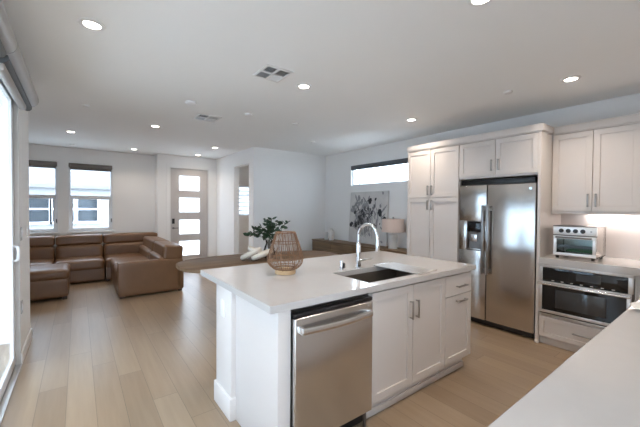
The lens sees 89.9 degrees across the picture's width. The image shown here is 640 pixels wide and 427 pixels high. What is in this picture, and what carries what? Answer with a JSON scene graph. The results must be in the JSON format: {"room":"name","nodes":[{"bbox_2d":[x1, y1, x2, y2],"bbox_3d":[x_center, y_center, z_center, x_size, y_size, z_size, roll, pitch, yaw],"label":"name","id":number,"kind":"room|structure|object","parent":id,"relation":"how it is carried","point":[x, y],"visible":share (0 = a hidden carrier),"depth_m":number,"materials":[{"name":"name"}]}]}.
{"room":"open-plan kitchen","nodes":[
{"label":"open-plan kitchen","id":0,"kind":"room"},
{"bbox_2d":[19,109,29,350],"bbox_3d":[-1.604,0.082,1.379,0.060,2.618,5.130,0,1,-37],"label":"wall","id":1,"kind":"structure","parent":0,"point":[23,115],"depth_m":3.13,"materials":[{"name":"white paint"}]},
{"bbox_2d":[0,0,17,57],"bbox_3d":[-1.483,-0.990,1.364,0.122,0.240,1.500,0,1,-37],"label":"roller blind","id":2,"kind":"object","parent":1,"relation":"attached to","point":[8,42],"visible":1,"depth_m":1.81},
{"bbox_2d":[0,78,21,425],"bbox_3d":[-1.926,0.162,1.796,0.097,2.441,2.580,0,1,-37],"label":"door","id":3,"kind":"structure","parent":1,"relation":"in","point":[9,378],"depth_m":2.74,"materials":[{"name":"white plastic"}]},
{"bbox_2d":[0,89,9,344],"bbox_3d":[-4.001,0.040,2.746,2.120,2.618,0.060,0,1,-37],"label":"glass pane","id":4,"kind":"object","parent":3,"relation":"in","point":[4,221],"depth_m":3.29,"materials":[{"name":"clear glass"}]},
{"bbox_2d":[12,99,20,364],"bbox_3d":[-2.683,0.137,2.833,0.040,2.440,0.013,0,1,-37],"label":"trim","id":5,"kind":"structure","parent":1,"relation":"attached to","point":[15,107],"depth_m":2.83,"materials":[{"name":"white paint"}]},
{"bbox_2d":[0,42,38,110],"bbox_3d":[-2.344,-1.017,2.505,0.122,0.240,1.340,0,1,-37],"label":"roller blind","id":6,"kind":"object","parent":1,"relation":"attached to","point":[14,74],"visible":0.9,"depth_m":2.31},
{"bbox_2d":[20,227,22,240],"bbox_3d":[-2.723,0.185,2.924,0.012,0.120,0.080,0,1,-37],"label":"light switch","id":7,"kind":"object","parent":1,"relation":"attached to","point":[21,230],"visible":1,"depth_m":2.91,"materials":[{"name":"grey plastic"}]},
{"bbox_2d":[21,328,31,363],"bbox_3d":[-2.931,1.300,3.160,0.074,0.100,0.762,0,1,-37],"label":"baseboard","id":8,"kind":"structure","parent":1,"relation":"attached to","point":[29,337],"depth_m":3.10,"materials":[{"name":"white paint"}]},
{"bbox_2d":[29,144,154,248],"bbox_3d":[-5.522,-0.036,6.347,4.030,2.618,0.140,0,1,-37],"label":"wall","id":9,"kind":"structure","parent":0,"point":[133,175],"depth_m":7.08,"materials":[{"name":"white paint"}]},
{"bbox_2d":[29,160,56,168],"bbox_3d":[-5.572,-0.965,6.202,0.747,0.132,0.053,0,1,-37],"label":"roller blind","id":10,"kind":"object","parent":9,"relation":"attached to","point":[32,163],"visible":0.56,"depth_m":6.28,"materials":[{"name":"beige fabric"}]},
{"bbox_2d":[29,167,59,234],"bbox_3d":[-5.595,-0.313,6.239,0.815,1.445,0.135,0,1,-37],"label":"window","id":11,"kind":"structure","parent":9,"relation":"in","point":[55,197],"depth_m":6.43,"materials":[{"name":"white plastic"}]},
{"bbox_2d":[67,163,113,233],"bbox_3d":[-4.853,-0.318,6.799,0.815,1.445,0.135,0,1,-37],"label":"window","id":12,"kind":"structure","parent":9,"relation":"in","point":[71,197],"depth_m":6.76,"materials":[{"name":"white plastic"}]},
{"bbox_2d":[69,163,111,171],"bbox_3d":[-4.830,-0.970,6.762,0.747,0.132,0.053,0,1,-37],"label":"roller blind","id":13,"kind":"object","parent":12,"relation":"attached to","point":[74,166],"visible":1,"depth_m":6.74,"materials":[{"name":"beige fabric"}]},
{"bbox_2d":[155,154,160,236],"bbox_3d":[-3.780,-0.043,7.441,0.070,2.618,0.492,0,1,-37],"label":"wall","id":14,"kind":"structure","parent":0,"point":[157,156],"depth_m":7.25,"materials":[{"name":"white paint"}]},
{"bbox_2d":[161,154,215,255],"bbox_3d":[-3.088,-0.044,7.730,1.381,2.618,0.120,0,1,-37],"label":"wall","id":15,"kind":"structure","parent":0,"point":[172,159],"depth_m":7.58,"materials":[{"name":"white paint"}]},
{"bbox_2d":[166,163,211,256],"bbox_3d":[-3.099,0.059,7.640,1.035,2.415,0.016,0,1,-37],"label":"trim","id":16,"kind":"structure","parent":15,"relation":"attached to","point":[168,165],"depth_m":7.51,"materials":[{"name":"white paint"}]},
{"bbox_2d":[170,167,208,260],"bbox_3d":[-3.131,0.093,7.683,0.895,2.345,0.150,0,1,-37],"label":"door","id":17,"kind":"structure","parent":15,"relation":"in","point":[189,187],"depth_m":7.69,"materials":[{"name":"white paint"}]},
{"bbox_2d":[179,176,199,190],"bbox_3d":[-3.127,-0.717,7.674,0.473,0.345,0.010,0,1,-37],"label":"window pane","id":18,"kind":"object","parent":17,"relation":"attached to","point":[186,183],"depth_m":7.67,"materials":[{"name":"white glass"}]},
{"bbox_2d":[179,198,199,211],"bbox_3d":[-3.131,-0.204,7.683,0.473,0.340,0.010,0,1,-37],"label":"window pane","id":19,"kind":"object","parent":17,"relation":"attached to","point":[185,204],"depth_m":7.68,"materials":[{"name":"white glass"}]},
{"bbox_2d":[179,219,199,233],"bbox_3d":[-3.134,0.316,7.693,0.473,0.340,0.010,0,1,-37],"label":"window pane","id":20,"kind":"object","parent":17,"relation":"attached to","point":[186,226],"depth_m":7.69,"materials":[{"name":"white glass"}]},
{"bbox_2d":[179,240,199,254],"bbox_3d":[-3.138,0.823,7.702,0.473,0.345,0.010,0,1,-37],"label":"window pane","id":21,"kind":"object","parent":17,"relation":"attached to","point":[190,247],"depth_m":7.71,"materials":[{"name":"white glass"}]},
{"bbox_2d":[216,147,258,255],"bbox_3d":[-1.907,-0.026,7.211,0.120,2.618,2.132,0,1,-37],"label":"wall","id":22,"kind":"structure","parent":0,"point":[227,167],"depth_m":7.18,"materials":[{"name":"white paint"}]},
{"bbox_2d":[239,165,248,253],"bbox_3d":[-2.006,-0.056,8.835,1.679,2.618,0.120,0,1,-37],"label":"wall","id":23,"kind":"structure","parent":0,"point":[243,171],"depth_m":8.71,"materials":[{"name":"white paint"}]},
{"bbox_2d":[239,185,248,215],"bbox_3d":[-2.003,-0.356,8.786,0.510,0.840,0.057,0,1,-37],"label":"shutter","id":24,"kind":"object","parent":23,"relation":"attached to","point":[247,186],"visible":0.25,"depth_m":8.72,"materials":[{"name":"white plastic"}]},
{"bbox_2d":[0,272,575,426],"bbox_3d":[-1.581,1.397,3.852,7.500,0.100,9.200,0,1,-37],"label":"floor","id":25,"kind":"structure","parent":0,"point":[94,357],"depth_m":2.82,"materials":[{"name":"brown wood"}]},
{"bbox_2d":[30,263,69,300],"bbox_3d":[-4.367,1.066,4.949,0.798,0.483,0.740,0,1,-37],"label":"ottoman","id":26,"kind":"object","parent":25,"relation":"on","point":[47,281],"visible":0.53,"depth_m":4.78,"materials":[{"name":"brown leather"}]},
{"bbox_2d":[30,263,69,281],"bbox_3d":[-4.366,0.925,4.947,0.798,0.201,0.740,0,1,-37],"label":"cushion","id":27,"kind":"object","parent":26,"relation":"on","point":[60,272],"depth_m":4.82,"materials":[{"name":"brown leather"}]},
{"bbox_2d":[29,232,183,298],"bbox_3d":[-4.375,0.872,5.443,3.314,0.852,2.455,0,1,-37],"label":"sectional sofa","id":28,"kind":"object","parent":25,"relation":"on","point":[136,263],"visible":0.84,"depth_m":5.92,"materials":[{"name":"brown leather"}]},
{"bbox_2d":[30,259,53,265],"bbox_3d":[-5.173,0.956,5.638,0.750,0.221,0.665,0,1,-37],"label":"seat cushion","id":29,"kind":"object","parent":28,"relation":"on","point":[32,261],"depth_m":5.68,"materials":[{"name":"brown leather"}]},
{"bbox_2d":[54,256,104,270],"bbox_3d":[-4.565,0.952,6.097,0.751,0.221,0.665,0,1,-37],"label":"seat cushion","id":30,"kind":"object","parent":28,"relation":"on","point":[77,263],"depth_m":5.95,"materials":[{"name":"brown leather"}]},
{"bbox_2d":[113,264,116,278],"bbox_3d":[-3.093,0.967,5.473,0.695,0.236,0.665,0,1,-37],"label":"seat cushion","id":31,"kind":"object","parent":28,"relation":"on","point":[115,265],"depth_m":5.31,"materials":[{"name":"brown leather"}]},
{"bbox_2d":[104,253,142,267],"bbox_3d":[-3.961,0.948,6.553,0.741,0.221,0.665,0,1,-37],"label":"seat cushion","id":32,"kind":"object","parent":28,"relation":"on","point":[107,256],"depth_m":6.43,"materials":[{"name":"brown leather"}]},
{"bbox_2d":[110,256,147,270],"bbox_3d":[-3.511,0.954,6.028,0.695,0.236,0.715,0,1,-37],"label":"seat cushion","id":33,"kind":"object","parent":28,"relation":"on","point":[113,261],"depth_m":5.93,"materials":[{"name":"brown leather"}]},
{"bbox_2d":[214,284,290,426],"bbox_3d":[0.288,0.942,2.631,2.031,0.880,0.872,0,1,-37],"label":"island end panel","id":34,"kind":"object","parent":25,"relation":"on","point":[252,381],"visible":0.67,"depth_m":1.96,"materials":[{"name":"white paint"}]},
{"bbox_2d":[176,250,338,272],"bbox_3d":[-0.724,0.970,4.263,2.182,0.750,1.157,0,1,-37],"label":"dining table","id":35,"kind":"object","parent":25,"relation":"on","point":[195,265],"visible":0.38,"depth_m":4.01,"materials":[{"name":"brown wood"}]},
{"bbox_2d":[240,246,269,260],"bbox_3d":[-0.810,0.506,4.072,0.405,0.181,0.172,1,1,6],"label":"ornament","id":36,"kind":"object","parent":35,"relation":"on","point":[254,253],"visible":0.96,"depth_m":4.01,"materials":[{"name":"beige ceramic"}]},
{"bbox_2d":[263,240,274,258],"bbox_3d":[-0.678,0.475,4.273,0.160,0.240,0.160,0,1,-37],"label":"glass vase","id":37,"kind":"object","parent":35,"relation":"on","point":[265,240],"visible":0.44,"depth_m":4.25,"materials":[{"name":"clear glass"}]},
{"bbox_2d":[243,217,289,248],"bbox_3d":[-0.712,0.303,4.270,0.636,0.526,0.217,0,1,-3],"label":"leafy branches","id":38,"kind":"object","parent":37,"relation":"in","point":[270,226],"visible":0.87,"depth_m":4.25,"materials":[{"name":"green plant"}]},
{"bbox_2d":[290,293,372,426],"bbox_3d":[-0.069,0.956,2.139,0.612,0.865,0.698,0,1,-37],"label":"dishwasher","id":39,"kind":"object","parent":25,"relation":"on","point":[331,360],"visible":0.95,"depth_m":1.88,"materials":[{"name":"metal"}]},
{"bbox_2d":[200,251,475,313],"bbox_3d":[0.224,0.480,2.737,2.084,0.040,1.176,0,1,-37],"label":"countertop","id":40,"kind":"structure","parent":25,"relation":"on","point":[318,280],"depth_m":2.31,"materials":[{"name":"white stone"}]},
{"bbox_2d":[267,231,302,274],"bbox_3d":[-0.267,0.300,2.468,0.279,0.321,0.279,0,1,-37],"label":"lantern","id":41,"kind":"object","parent":40,"relation":"on","point":[281,270],"visible":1,"depth_m":2.40,"materials":[{"name":"brown wicker"}]},
{"bbox_2d":[339,260,344,269],"bbox_3d":[0.178,0.424,2.630,0.042,0.075,0.042,0,1,-37],"label":"soap dispenser","id":42,"kind":"object","parent":40,"relation":"on","point":[342,265],"visible":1,"depth_m":2.62,"materials":[{"name":"silver metal"}]},
{"bbox_2d":[355,223,379,267],"bbox_3d":[0.425,0.269,2.664,0.144,0.386,0.260,0,1,-37],"label":"kitchen faucet","id":43,"kind":"object","parent":40,"relation":"on","point":[359,260],"visible":1,"depth_m":2.70,"materials":[{"name":"silver metal"}]},
{"bbox_2d":[345,269,412,282],"bbox_3d":[0.517,0.616,2.566,0.772,0.220,0.412,0,1,-37],"label":"sink","id":44,"kind":"object","parent":40,"relation":"in","point":[380,275],"visible":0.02,"depth_m":2.81,"materials":[{"name":"metal"}]},
{"bbox_2d":[373,262,437,274],"bbox_3d":[0.709,0.458,2.709,0.266,0.011,0.469,0,1,-37],"label":"cutting board","id":45,"kind":"object","parent":40,"relation":"on","point":[416,270],"visible":1,"depth_m":2.67,"materials":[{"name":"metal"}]},
{"bbox_2d":[312,238,406,254],"bbox_3d":[0.768,0.956,6.206,0.399,0.730,2.635,0,1,-37],"label":"sideboard","id":46,"kind":"object","parent":25,"relation":"on","point":[340,247],"visible":0.3,"depth_m":6.33,"materials":[{"name":"brown wood"}]},
{"bbox_2d":[324,232,327,239],"bbox_3d":[0.137,0.490,7.062,0.080,0.162,0.080,0,1,-37],"label":"candle","id":47,"kind":"object","parent":46,"relation":"on","point":[325,233],"visible":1,"depth_m":7.03,"materials":[{"name":"wax"}]},
{"bbox_2d":[329,228,333,239],"bbox_3d":[0.245,0.449,6.918,0.124,0.250,0.124,0,1,-37],"label":"vase","id":48,"kind":"object","parent":46,"relation":"on","point":[331,232],"visible":0.91,"depth_m":6.87,"materials":[{"name":"ceramic"}]},
{"bbox_2d":[348,191,388,245],"bbox_3d":[0.932,0.081,6.265,0.083,1.018,1.015,0,1,-37],"label":"painting","id":49,"kind":"object","parent":46,"relation":"on","point":[371,207],"visible":0.96,"depth_m":6.22,"materials":[{"name":"paint"}]},
{"bbox_2d":[381,217,404,248],"bbox_3d":[1.258,0.331,5.524,0.390,0.550,0.390,0,1,-37],"label":"table lamp","id":50,"kind":"object","parent":46,"relation":"on","point":[393,225],"visible":1,"depth_m":5.39,"materials":[{"name":"beige fabric"}]},
{"bbox_2d":[366,277,445,418],"bbox_3d":[0.440,0.942,2.702,0.873,0.880,0.873,0,1,-37],"label":"base cabinet","id":51,"kind":"object","parent":25,"relation":"on","point":[408,323],"visible":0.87,"depth_m":2.35,"materials":[{"name":"white paint"}]},
{"bbox_2d":[407,145,465,261],"bbox_3d":[1.784,0.231,4.643,0.680,2.250,0.802,0,1,-37],"label":"pantry cabinet","id":52,"kind":"object","parent":25,"relation":"on","point":[434,182],"visible":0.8,"depth_m":4.42,"materials":[{"name":"white paint"}]},
{"bbox_2d":[438,271,470,378],"bbox_3d":[0.954,0.939,3.090,0.415,0.880,0.873,0,1,-37],"label":"base cabinet","id":53,"kind":"object","parent":25,"relation":"on","point":[457,286],"visible":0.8,"depth_m":2.77,"materials":[{"name":"white paint"}]},
{"bbox_2d":[459,176,537,337],"bbox_3d":[2.287,0.475,3.961,0.663,1.795,0.882,0,1,-37],"label":"refrigerator","id":54,"kind":"object","parent":25,"relation":"on","point":[498,218],"visible":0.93,"depth_m":3.73,"materials":[{"name":"metal"}]},
{"bbox_2d":[459,131,560,342],"bbox_3d":[2.305,0.247,3.952,0.680,2.250,0.926,0,1,-37],"label":"tall cabinet","id":55,"kind":"object","parent":25,"relation":"on","point":[527,155],"visible":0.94,"depth_m":3.57,"materials":[{"name":"white paint"}]},
{"bbox_2d":[407,113,639,152],"bbox_3d":[2.502,-0.914,3.695,0.662,0.084,3.158,0,1,-37],"label":"crown molding","id":56,"kind":"structure","parent":55,"relation":"on","point":[543,127],"depth_m":3.50,"materials":[{"name":"white paint"}]},
{"bbox_2d":[539,276,637,351],"bbox_3d":[2.802,0.963,3.302,0.677,0.850,0.749,0,1,-37],"label":"base cabinet","id":57,"kind":"object","parent":25,"relation":"on","point":[572,336],"visible":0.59,"depth_m":3.24,"materials":[{"name":"white paint"}]},
{"bbox_2d":[537,264,634,328],"bbox_3d":[2.751,0.806,3.276,0.630,0.532,0.730,0,1,-37],"label":"oven","id":58,"kind":"object","parent":57,"relation":"in","point":[587,297],"visible":0.87,"depth_m":3.10,"materials":[{"name":"metal"}]},
{"bbox_2d":[638,276,639,299],"bbox_3d":[2.097,0.988,1.645,3.799,0.849,1.042,0,1,-37],"label":"base cabinet","id":59,"kind":"object","parent":25,"relation":"on","point":[638,276],"visible":0.02,"depth_m":2.82,"materials":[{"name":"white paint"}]},
{"bbox_2d":[488,254,639,426],"bbox_3d":[1.854,0.521,1.921,3.828,0.070,1.794,0,1,-37],"label":"countertop","id":60,"kind":"structure","parent":59,"relation":"on","point":[598,385],"depth_m":0.93,"materials":[{"name":"white stone"}]},
{"bbox_2d":[553,224,606,260],"bbox_3d":[2.694,0.297,3.340,0.379,0.339,0.365,0,1,-37],"label":"toaster oven","id":61,"kind":"object","parent":60,"relation":"on","point":[584,241],"visible":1,"depth_m":3.27,"materials":[{"name":"metal"}]},
{"bbox_2d":[566,248,591,252],"bbox_3d":[2.728,0.384,3.320,0.270,0.016,0.220,0,1,-37],"label":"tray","id":62,"kind":"object","parent":61,"relation":"on","point":[583,250],"depth_m":3.27,"materials":[{"name":"metal"}]},
{"bbox_2d":[630,302,639,308],"bbox_3d":[1.691,0.481,1.582,0.236,0.021,0.236,0,1,-37],"label":"plate","id":63,"kind":"object","parent":60,"relation":"on","point":[633,304],"visible":1,"depth_m":1.65,"materials":[{"name":"ceramic"}]},
{"bbox_2d":[259,147,325,250],"bbox_3d":[-0.583,-0.012,6.950,1.679,2.618,0.120,0,1,-37],"label":"wall","id":64,"kind":"structure","parent":0,"point":[292,185],"depth_m":6.88,"materials":[{"name":"white paint"}]},
{"bbox_2d":[2,0,639,158],"bbox_3d":[-1.562,-1.331,3.802,7.500,0.120,9.200,0,1,-37],"label":"ceiling","id":65,"kind":"structure","parent":0,"point":[371,67],"depth_m":2.70,"materials":[{"name":"paint"}]},
{"bbox_2d":[77,17,105,30],"bbox_3d":[-1.492,-1.234,2.096,0.154,0.010,0.154,0,1,-37],"label":"recessed light","id":66,"kind":"object","parent":65,"relation":"in","point":[89,23],"visible":1,"depth_m":2.09,"materials":[{"name":"white plastic"}]},
{"bbox_2d":[83,21,100,28],"bbox_3d":[-1.492,-1.236,2.096,0.098,0.004,0.098,0,1,-20],"label":"diffuser","id":67,"kind":"object","parent":66,"relation":"attached to","point":[87,24],"depth_m":2.09,"materials":[{"name":"white plastic"}]},
{"bbox_2d":[185,100,196,105],"bbox_3d":[-1.466,-1.253,3.643,0.120,0.028,0.120,0,1,-37],"label":"smoke detector","id":68,"kind":"object","parent":65,"relation":"attached to","point":[188,102],"visible":1,"depth_m":3.61,"materials":[{"name":"white plastic"}]},
{"bbox_2d":[192,113,221,122],"bbox_3d":[-1.507,-1.273,4.277,0.300,0.013,0.310,0,1,-37],"label":"ceiling vent","id":69,"kind":"object","parent":65,"relation":"in","point":[203,117],"visible":1,"depth_m":4.26,"materials":[{"name":"white plastic"}]},
{"bbox_2d":[252,64,293,82],"bbox_3d":[-0.420,-1.239,2.846,0.260,0.013,0.285,0,1,-37],"label":"ceiling vent","id":70,"kind":"object","parent":65,"relation":"in","point":[269,72],"visible":1,"depth_m":2.83,"materials":[{"name":"white plastic"}]},
{"bbox_2d":[296,83,311,88],"bbox_3d":[-0.157,-1.244,3.139,0.154,0.010,0.154,0,1,-37],"label":"recessed light","id":71,"kind":"object","parent":65,"relation":"in","point":[300,85],"visible":1,"depth_m":3.13,"materials":[{"name":"white plastic"}]},
{"bbox_2d":[406,118,416,120],"bbox_3d":[1.227,-1.255,4.296,0.154,0.010,0.154,0,1,-37],"label":"recessed light","id":72,"kind":"object","parent":65,"relation":"in","point":[408,119],"visible":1,"depth_m":4.28,"materials":[{"name":"white plastic"}]},
{"bbox_2d":[466,0,491,6],"bbox_3d":[0.909,-1.212,1.804,0.154,0.010,0.154,0,1,-37],"label":"recessed light","id":73,"kind":"object","parent":65,"relation":"in","point":[475,3],"visible":1,"depth_m":1.84,"materials":[{"name":"white plastic"}]},
{"bbox_2d":[472,0,486,3],"bbox_3d":[0.909,-1.214,1.804,0.098,0.004,0.098,0,1,2],"label":"diffuser","id":74,"kind":"object","parent":73,"relation":"attached to","point":[473,1],"depth_m":1.83,"materials":[{"name":"white plastic"}]},
{"bbox_2d":[503,90,512,94],"bbox_3d":[1.905,-1.226,3.247,0.080,0.020,0.080,0,1,-37],"label":"sprinkler cover","id":75,"kind":"object","parent":65,"relation":"attached to","point":[507,91],"visible":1,"depth_m":3.22,"materials":[{"name":"white plastic"}]},
{"bbox_2d":[560,75,581,81],"bbox_3d":[2.283,-1.222,2.914,0.154,0.010,0.154,0,1,-37],"label":"recessed light","id":76,"kind":"object","parent":65,"relation":"in","point":[574,77],"visible":1,"depth_m":2.90,"materials":[{"name":"white plastic"}]},
{"bbox_2d":[564,77,576,80],"bbox_3d":[2.283,-1.224,2.914,0.098,0.004,0.098,1,1,14],"label":"diffuser","id":77,"kind":"object","parent":76,"relation":"attached to","point":[566,78],"depth_m":2.91,"materials":[{"name":"white plastic"}]},
{"bbox_2d":[325,93,639,259],"bbox_3d":[1.298,0.020,5.967,0.140,2.618,8.960,0,1,-37],"label":"wall","id":78,"kind":"structure","parent":0,"point":[339,174],"depth_m":5.70,"materials":[{"name":"white paint"}]},
{"bbox_2d":[351,158,407,170],"bbox_3d":[1.114,-0.927,6.099,0.055,0.096,1.498,0,1,-37],"label":"roller blind","id":79,"kind":"object","parent":78,"relation":"attached to","point":[404,160],"visible":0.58,"depth_m":6.01,"materials":[{"name":"grey fabric"}]},
{"bbox_2d":[353,170,407,185],"bbox_3d":[1.163,-0.771,6.139,0.060,0.414,1.508,0,1,-37],"label":"window","id":80,"kind":"structure","parent":78,"relation":"in","point":[354,171],"depth_m":6.58,"materials":[{"name":"white plastic"}]},
{"bbox_2d":[551,123,639,214],"bbox_3d":[2.924,-0.427,3.382,0.372,0.872,0.713,0,1,-37],"label":"upper cabinet","id":81,"kind":"object","parent":78,"relation":"attached to","point":[597,171],"visible":1,"depth_m":3.26,"materials":[{"name":"white paint"}]},
{"bbox_2d":[561,214,639,259],"bbox_3d":[3.391,0.236,3.068,0.012,0.479,1.804,0,1,-37],"label":"backsplash","id":82,"kind":"structure","parent":78,"relation":"attached to","point":[622,231],"depth_m":3.39,"materials":[{"name":"tile"}]},
{"label":"outside","id":83,"kind":"structure","parent":0,"visible":0},
{"bbox_3d":[-3.640,1.459,9.818,34.000,0.230,40.000,0,1,-37],"label":"ground","id":84,"kind":"structure","parent":83,"visible":0},
{"bbox_2d":[29,167,248,228],"bbox_3d":[-8.300,-0.736,11.825,13.400,4.020,3.500,0,1,-37],"label":"house","id":85,"kind":"structure","parent":84,"relation":"on","point":[87,213],"depth_m":10.36,"materials":[{"name":"white paint"}]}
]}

